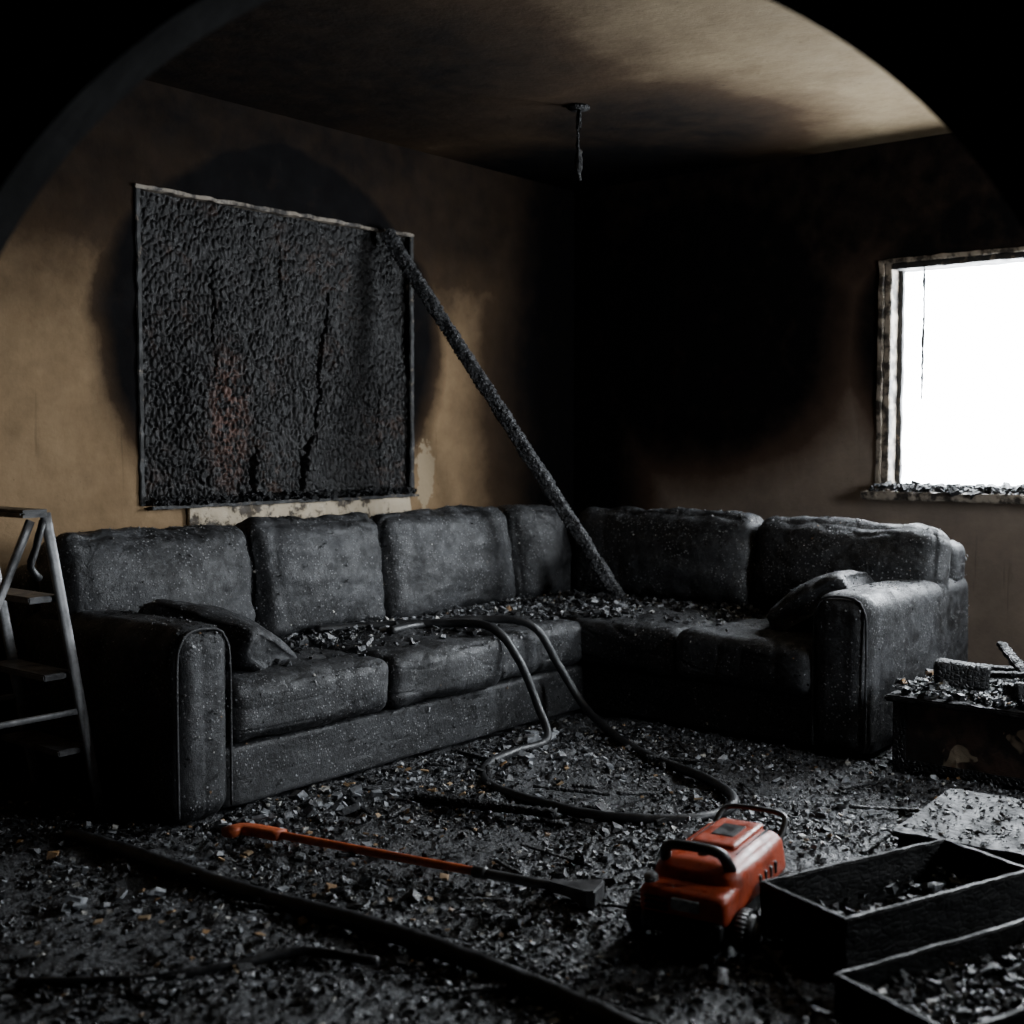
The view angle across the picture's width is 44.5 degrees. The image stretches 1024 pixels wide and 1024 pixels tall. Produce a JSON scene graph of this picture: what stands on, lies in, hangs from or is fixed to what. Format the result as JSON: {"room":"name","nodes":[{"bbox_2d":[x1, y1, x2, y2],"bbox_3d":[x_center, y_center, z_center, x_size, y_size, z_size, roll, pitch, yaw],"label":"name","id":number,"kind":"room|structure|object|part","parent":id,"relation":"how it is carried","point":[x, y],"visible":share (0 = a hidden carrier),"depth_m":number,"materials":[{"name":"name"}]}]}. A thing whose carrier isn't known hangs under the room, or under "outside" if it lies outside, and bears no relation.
{"room":"fire-damaged room","nodes":[
{"label":"fire-damaged room","id":0,"kind":"room"},
{"bbox_2d":[0,80,573,741],"bbox_3d":[-1.476,-0.420,5.378,0.200,2.720,6.000,3,4,39],"label":"wall","id":1,"kind":"structure","parent":0,"point":[495,249],"depth_m":5.55,"materials":[{"name":"paint"}]},
{"bbox_2d":[0,741,19,770],"bbox_3d":[-1.454,0.891,5.306,0.020,0.110,5.800,3,4,39],"label":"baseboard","id":2,"kind":"structure","parent":1,"relation":"attached to","point":[7,762],"depth_m":4.73,"materials":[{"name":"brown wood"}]},
{"bbox_2d":[133,187,145,505],"bbox_3d":[-1.566,-0.675,5.164,0.119,1.309,0.032,3,4,39],"label":"frame","id":3,"kind":"object","parent":1,"relation":"attached to","point":[138,266],"visible":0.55,"depth_m":5.13,"materials":[{"name":"black wood"}]},
{"bbox_2d":[133,183,413,237],"bbox_3d":[-1.058,-1.367,5.745,0.129,0.027,1.644,3,4,39],"label":"frame rail","id":4,"kind":"object","parent":1,"relation":"in","point":[159,190],"depth_m":5.57,"materials":[{"name":"paint"}]},
{"bbox_2d":[140,190,407,504],"bbox_3d":[-1.060,-0.711,5.784,0.082,1.295,1.590,3,4,39],"label":"board","id":5,"kind":"object","parent":1,"relation":"attached to","point":[274,360],"visible":0.96,"depth_m":5.68,"materials":[{"name":"black wood"}]},
{"bbox_2d":[145,493,418,510],"bbox_3d":[-1.034,-0.053,5.828,0.153,0.024,1.605,3,4,39],"label":"sill","id":6,"kind":"structure","parent":1,"relation":"attached to","point":[340,498],"depth_m":5.68,"materials":[{"name":"brown wood"}]},
{"bbox_2d":[149,486,416,505],"bbox_3d":[-0.997,-0.079,5.785,0.091,0.068,1.587,3,4,39],"label":"sill","id":7,"kind":"structure","parent":1,"relation":"attached to","point":[262,495],"depth_m":5.66,"materials":[{"name":"black wood"}]},
{"bbox_2d":[187,497,410,525],"bbox_3d":[-0.953,0.009,5.869,0.030,0.124,1.367,3,4,39],"label":"board","id":8,"kind":"object","parent":1,"relation":"attached to","point":[232,515],"visible":0.65,"depth_m":5.79,"materials":[{"name":"paint"}]},
{"bbox_2d":[403,237,414,491],"bbox_3d":[-0.551,-0.748,6.405,0.121,1.308,0.037,3,4,39],"label":"frame","id":9,"kind":"object","parent":1,"relation":"attached to","point":[408,290],"visible":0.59,"depth_m":6.37,"materials":[{"name":"black wood"}]},
{"bbox_2d":[0,0,1023,254],"bbox_3d":[0.160,-0.221,1.931,4.280,2.720,0.120,0,3,0],"label":"archway","id":10,"kind":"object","parent":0,"point":[65,65],"depth_m":1.85,"materials":[{"name":"paint"}]},
{"bbox_2d":[5,709,1023,1023],"bbox_3d":[0.075,1.161,2.460,6.600,0.100,8.900,3,4,39],"label":"floor","id":11,"kind":"structure","parent":0,"point":[606,714],"depth_m":4.56,"materials":[{"name":"brown wood"}]},
{"bbox_2d":[8,504,969,821],"bbox_3d":[0.114,0.486,5.117,2.406,0.941,3.358,3,4,39],"label":"sectional sofa","id":12,"kind":"object","parent":11,"relation":"on","point":[209,682],"visible":0.95,"depth_m":5.03,"materials":[{"name":"fabric"}]},
{"bbox_3d":[-1.378,0.666,4.342,1.031,0.640,0.237,3,4,39],"label":"arm","id":13,"kind":"part","parent":12,"relation":"part of","materials":[{"name":"fabric"}]},
{"bbox_2d":[36,525,254,620],"bbox_3d":[-1.358,0.319,4.723,0.356,0.536,0.871,3,4,39],"label":"cushion","id":14,"kind":"object","parent":12,"relation":"on","point":[103,570],"depth_m":4.57,"materials":[{"name":"fabric"}]},
{"bbox_2d":[138,599,296,671],"bbox_3d":[-1.042,0.466,4.469,0.477,0.334,0.430,1,3,17],"label":"throw pillow","id":15,"kind":"object","parent":12,"relation":"on","point":[254,648],"depth_m":4.31,"materials":[{"name":"fabric"}]},
{"bbox_2d":[225,646,387,741],"bbox_3d":[-0.971,0.648,4.629,0.789,0.267,0.749,3,4,39],"label":"seat cushion","id":16,"kind":"object","parent":12,"relation":"on","point":[300,693],"depth_m":4.38,"materials":[{"name":"fabric"}]},
{"bbox_2d":[235,512,385,639],"bbox_3d":[-0.864,0.278,5.332,0.343,0.544,0.733,3,4,39],"label":"cushion","id":17,"kind":"object","parent":12,"relation":"on","point":[305,573],"depth_m":5.17,"materials":[{"name":"fabric"}]},
{"bbox_2d":[283,628,501,707],"bbox_3d":[-0.531,0.615,5.164,0.801,0.265,0.662,3,4,39],"label":"seat cushion","id":18,"kind":"object","parent":12,"relation":"on","point":[427,667],"depth_m":4.94,"materials":[{"name":"fabric"}]},
{"bbox_2d":[369,505,515,617],"bbox_3d":[-0.345,0.247,5.968,0.355,0.548,0.929,3,4,39],"label":"cushion","id":19,"kind":"object","parent":12,"relation":"on","point":[446,559],"depth_m":5.79,"materials":[{"name":"fabric"}]},
{"bbox_2d":[380,228,625,598],"bbox_3d":[-0.047,-0.479,6.096,1.216,1.826,0.089,1,3,10],"label":"beam","id":20,"kind":"structure","parent":12,"relation":"on","point":[391,240],"depth_m":6.07,"materials":[{"name":"black wood"}]},
{"bbox_2d":[431,608,581,680],"bbox_3d":[-0.138,0.590,5.668,0.766,0.263,0.635,3,4,39],"label":"seat cushion","id":21,"kind":"object","parent":12,"relation":"on","point":[565,634],"depth_m":5.51,"materials":[{"name":"fabric"}]},
{"bbox_2d":[314,615,738,824],"bbox_3d":[0.158,0.715,4.799,0.977,0.488,1.823,-3,4,-43],"label":"fire hose","id":22,"kind":"object","parent":12,"relation":"on","point":[486,622],"visible":0.88,"depth_m":5.06,"materials":[{"name":"rubber"}]},
{"bbox_2d":[496,504,572,598],"bbox_3d":[0.096,0.218,6.509,0.359,0.526,0.489,3,4,39],"label":"cushion","id":23,"kind":"object","parent":12,"relation":"on","point":[541,554],"depth_m":6.34,"materials":[{"name":"fabric"}]},
{"bbox_2d":[493,595,644,620],"bbox_3d":[0.263,0.552,6.224,0.697,0.270,0.758,3,4,39],"label":"seat cushion","id":24,"kind":"object","parent":12,"relation":"on","point":[578,604],"depth_m":5.98,"materials":[{"name":"fabric"}]},
{"bbox_2d":[575,602,754,676],"bbox_3d":[0.724,0.577,5.810,0.610,0.265,0.812,3,4,39],"label":"seat cushion","id":25,"kind":"object","parent":12,"relation":"on","point":[617,639],"depth_m":5.57,"materials":[{"name":"fabric"}]},
{"bbox_2d":[572,506,762,610],"bbox_3d":[0.771,0.225,6.309,1.078,0.505,0.330,3,4,39],"label":"cushion","id":26,"kind":"object","parent":12,"relation":"on","point":[710,557],"depth_m":6.12,"materials":[{"name":"fabric"}]},
{"bbox_2d":[676,614,816,698],"bbox_3d":[1.186,0.601,5.420,0.665,0.266,0.834,3,4,39],"label":"seat cushion","id":27,"kind":"object","parent":12,"relation":"on","point":[745,656],"depth_m":5.15,"materials":[{"name":"fabric"}]},
{"bbox_2d":[767,570,874,630],"bbox_3d":[1.327,0.392,5.334,0.370,0.305,0.439,2,4,31],"label":"throw pillow","id":28,"kind":"object","parent":12,"relation":"on","point":[794,612],"depth_m":5.19,"materials":[{"name":"fabric"}]},
{"bbox_2d":[754,516,951,607],"bbox_3d":[1.527,0.262,5.685,0.906,0.472,0.326,3,4,39],"label":"cushion","id":29,"kind":"object","parent":12,"relation":"on","point":[789,552],"depth_m":5.58,"materials":[{"name":"fabric"}]},
{"bbox_3d":[1.628,0.611,5.289,0.249,0.643,1.169,3,4,39],"label":"arm","id":30,"kind":"part","parent":12,"relation":"part of","materials":[{"name":"fabric"}]},
{"bbox_2d":[0,712,1023,1023],"bbox_3d":[0.659,0.969,4.153,4.706,0.115,4.875,3,4,39],"label":"debris","id":31,"kind":"object","parent":11,"relation":"on","point":[436,805],"visible":0.71,"depth_m":3.48,"materials":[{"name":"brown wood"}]},
{"bbox_2d":[0,506,107,819],"bbox_3d":[-1.698,0.511,3.918,0.444,1.040,0.720,3,4,39],"label":"stepladder","id":32,"kind":"object","parent":31,"relation":"on","point":[32,741],"visible":0.98,"depth_m":4.00,"materials":[{"name":"metal"}]},
{"bbox_3d":[-1.634,0.537,3.715,0.018,1.010,0.483,3,4,39],"label":"rail","id":33,"kind":"part","parent":32,"relation":"part of","materials":[{"name":"metal"}]},
{"bbox_3d":[-1.695,0.497,4.241,0.018,1.026,0.214,3,4,39],"label":"rail","id":34,"kind":"part","parent":32,"relation":"part of","materials":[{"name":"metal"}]},
{"bbox_3d":[-1.401,0.511,4.001,0.018,1.026,0.214,3,4,39],"label":"rail","id":35,"kind":"part","parent":32,"relation":"part of","materials":[{"name":"metal"}]},
{"bbox_2d":[16,946,379,987],"bbox_3d":[-0.717,1.055,2.900,0.812,0.028,0.117,-1,3,-10],"label":"cable","id":36,"kind":"object","parent":31,"relation":"on","point":[291,952],"visible":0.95,"depth_m":2.88,"materials":[{"name":"rubber"}]},
{"bbox_2d":[60,827,650,1023],"bbox_3d":[-0.488,1.035,3.204,2.224,0.056,0.111,3,4,38],"label":"fire hose","id":37,"kind":"object","parent":31,"relation":"on","point":[544,989],"visible":0.98,"depth_m":3.09,"materials":[{"name":"rubber"}]},
{"bbox_2d":[221,823,604,907],"bbox_3d":[-0.321,0.997,3.576,1.235,0.046,0.112,2,4,26],"label":"bar","id":38,"kind":"object","parent":31,"relation":"on","point":[588,893],"visible":1,"depth_m":3.51,"materials":[{"name":"metal"}]},
{"bbox_2d":[626,803,795,954],"bbox_3d":[0.538,0.922,3.225,0.330,0.249,0.559,2,4,30],"label":"portable generator","id":39,"kind":"object","parent":31,"relation":"on","point":[705,886],"visible":0.92,"depth_m":3.04,"materials":[{"name":"red plastic"}]},
{"bbox_3d":[0.343,0.901,3.073,0.035,0.035,0.043,2,4,30],"label":"outlet knob","id":40,"kind":"part","parent":39,"relation":"part of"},
{"bbox_2d":[640,873,739,927],"bbox_3d":[0.446,0.939,3.067,0.226,0.091,0.173,2,4,30],"label":"panel","id":41,"kind":"object","parent":39,"relation":"attached to","point":[667,900],"depth_m":3.01,"materials":[{"name":"red paint"}]},
{"bbox_3d":[0.459,0.856,3.084,0.198,0.103,0.085,2,4,30],"label":"handle","id":42,"kind":"part","parent":39,"relation":"part of","materials":[{"name":"black plastic"}]},
{"bbox_3d":[0.564,0.842,3.265,0.121,0.019,0.224,2,4,30],"label":"panel","id":43,"kind":"part","parent":39,"relation":"part of","materials":[{"name":"red paint"}]},
{"bbox_3d":[0.651,0.851,3.415,0.205,0.074,0.110,2,4,30],"label":"handle","id":44,"kind":"part","parent":39,"relation":"part of","materials":[{"name":"black plastic"}]},
{"bbox_2d":[760,838,1023,972],"bbox_3d":[0.974,0.981,3.150,0.669,0.139,0.300,-2,4,-30],"label":"drawer","id":45,"kind":"object","parent":31,"relation":"on","point":[849,914],"visible":0.98,"depth_m":3.09,"materials":[{"name":"brown wood"}]},
{"bbox_2d":[832,918,1023,1023],"bbox_3d":[1.052,1.033,2.702,0.668,0.100,0.330,-2,4,-30],"label":"drawer","id":46,"kind":"object","parent":31,"relation":"on","point":[977,977],"visible":1,"depth_m":2.70,"materials":[{"name":"brown wood"}]},
{"bbox_2d":[891,788,1023,865],"bbox_3d":[1.496,0.980,3.784,0.516,0.112,0.576,2,4,36],"label":"board","id":47,"kind":"object","parent":31,"relation":"on","point":[990,824],"visible":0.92,"depth_m":3.76,"materials":[{"name":"plaster"},{"name":"paper"}]},
{"bbox_2d":[885,641,1023,788],"bbox_3d":[1.993,0.756,4.615,1.036,0.460,0.630,3,4,39],"label":"coffee table","id":48,"kind":"object","parent":11,"relation":"on","point":[964,720],"visible":1,"depth_m":4.59,"materials":[{"name":"brown wood"}]},
{"bbox_3d":[1.465,0.845,4.706,0.050,0.272,0.050,3,4,39],"label":"leg","id":49,"kind":"part","parent":48,"relation":"part of","materials":[{"name":"brown wood"}]},
{"bbox_3d":[1.815,0.960,4.421,0.951,0.039,0.044,3,4,39],"label":"rail","id":50,"kind":"part","parent":48,"relation":"part of","materials":[{"name":"brown wood"}]},
{"bbox_3d":[1.817,0.839,4.415,0.952,0.230,0.029,3,4,39],"label":"panel","id":51,"kind":"part","parent":48,"relation":"part of","materials":[{"name":"black wood"}]},
{"bbox_2d":[145,0,950,190],"bbox_3d":[0.075,-1.655,2.297,6.600,0.100,8.900,3,4,39],"label":"ceiling","id":52,"kind":"structure","parent":0,"point":[669,87],"depth_m":5.09,"materials":[{"name":"beige paint"}]},
{"bbox_2d":[567,103,589,180],"bbox_3d":[0.294,-1.627,5.518,0.099,0.327,0.099,3,4,39],"label":"pendant light","id":53,"kind":"object","parent":52,"relation":"hanging from","point":[575,107],"visible":1,"depth_m":5.51,"materials":[{"name":"black metal"}]},
{"bbox_2d":[574,133,1023,679],"bbox_3d":[2.449,-0.451,5.921,5.200,2.720,0.200,3,4,39],"label":"wall","id":54,"kind":"structure","parent":0,"point":[726,332],"depth_m":6.66,"materials":[{"name":"paint"}]},
{"bbox_2d":[875,260,884,489],"bbox_3d":[1.843,-0.668,6.264,0.034,1.180,0.021,3,4,39],"label":"window frame","id":55,"kind":"structure","parent":54,"relation":"attached to","point":[879,395],"depth_m":6.25,"materials":[{"name":"paint"}]},
{"bbox_2d":[860,490,1023,504],"bbox_3d":[2.428,-0.062,5.870,1.565,0.049,0.269,3,4,39],"label":"sill","id":56,"kind":"structure","parent":54,"relation":"attached to","point":[866,494],"depth_m":6.01,"materials":[{"name":"brown wood"}]},
{"bbox_2d":[868,480,1023,499],"bbox_3d":[2.421,-0.099,5.869,1.486,0.088,0.291,3,4,39],"label":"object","id":57,"kind":"structure","parent":54,"relation":"attached to","point":[974,490],"depth_m":6.01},
{"bbox_2d":[882,246,1023,489],"bbox_3d":[2.473,-0.661,5.854,1.474,1.154,0.181,3,4,39],"label":"window","id":58,"kind":"structure","parent":54,"relation":"in","point":[1020,248],"depth_m":6.25,"materials":[{"name":"paint"}]},
{"bbox_2d":[895,271,905,483],"bbox_3d":[1.962,-0.671,6.312,0.032,1.080,0.038,3,4,39],"label":"stile","id":59,"kind":"object","parent":58,"relation":"attached to","point":[902,274],"depth_m":6.30,"materials":[{"name":"white wood"}]},
{"bbox_3d":[2.030,-0.879,6.171,0.020,0.645,0.021,3,4,39],"label":"burnt cord","id":60,"kind":"part","parent":58,"relation":"part of","materials":[{"name":"black fabric"}]},
{"bbox_3d":[2.424,-1.220,5.759,1.468,0.028,0.022,3,4,39],"label":"casing","id":61,"kind":"part","parent":58,"relation":"part of","materials":[{"name":"paint"}]},
{"bbox_3d":[2.481,-0.106,5.921,1.365,0.038,0.038,3,4,39],"label":"sash","id":62,"kind":"part","parent":58,"relation":"part of","materials":[{"name":"white wood"}]},
{"bbox_3d":[2.481,-0.106,5.921,1.365,0.038,0.038,3,4,39],"label":"rail","id":63,"kind":"part","parent":58,"relation":"part of","materials":[{"name":"white wood"}]},
{"bbox_2d":[892,251,1023,272],"bbox_3d":[2.463,-1.198,5.841,1.366,0.037,0.166,3,4,39],"label":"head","id":64,"kind":"object","parent":54,"relation":"attached to","point":[1015,257],"visible":1,"depth_m":6.03}
]}

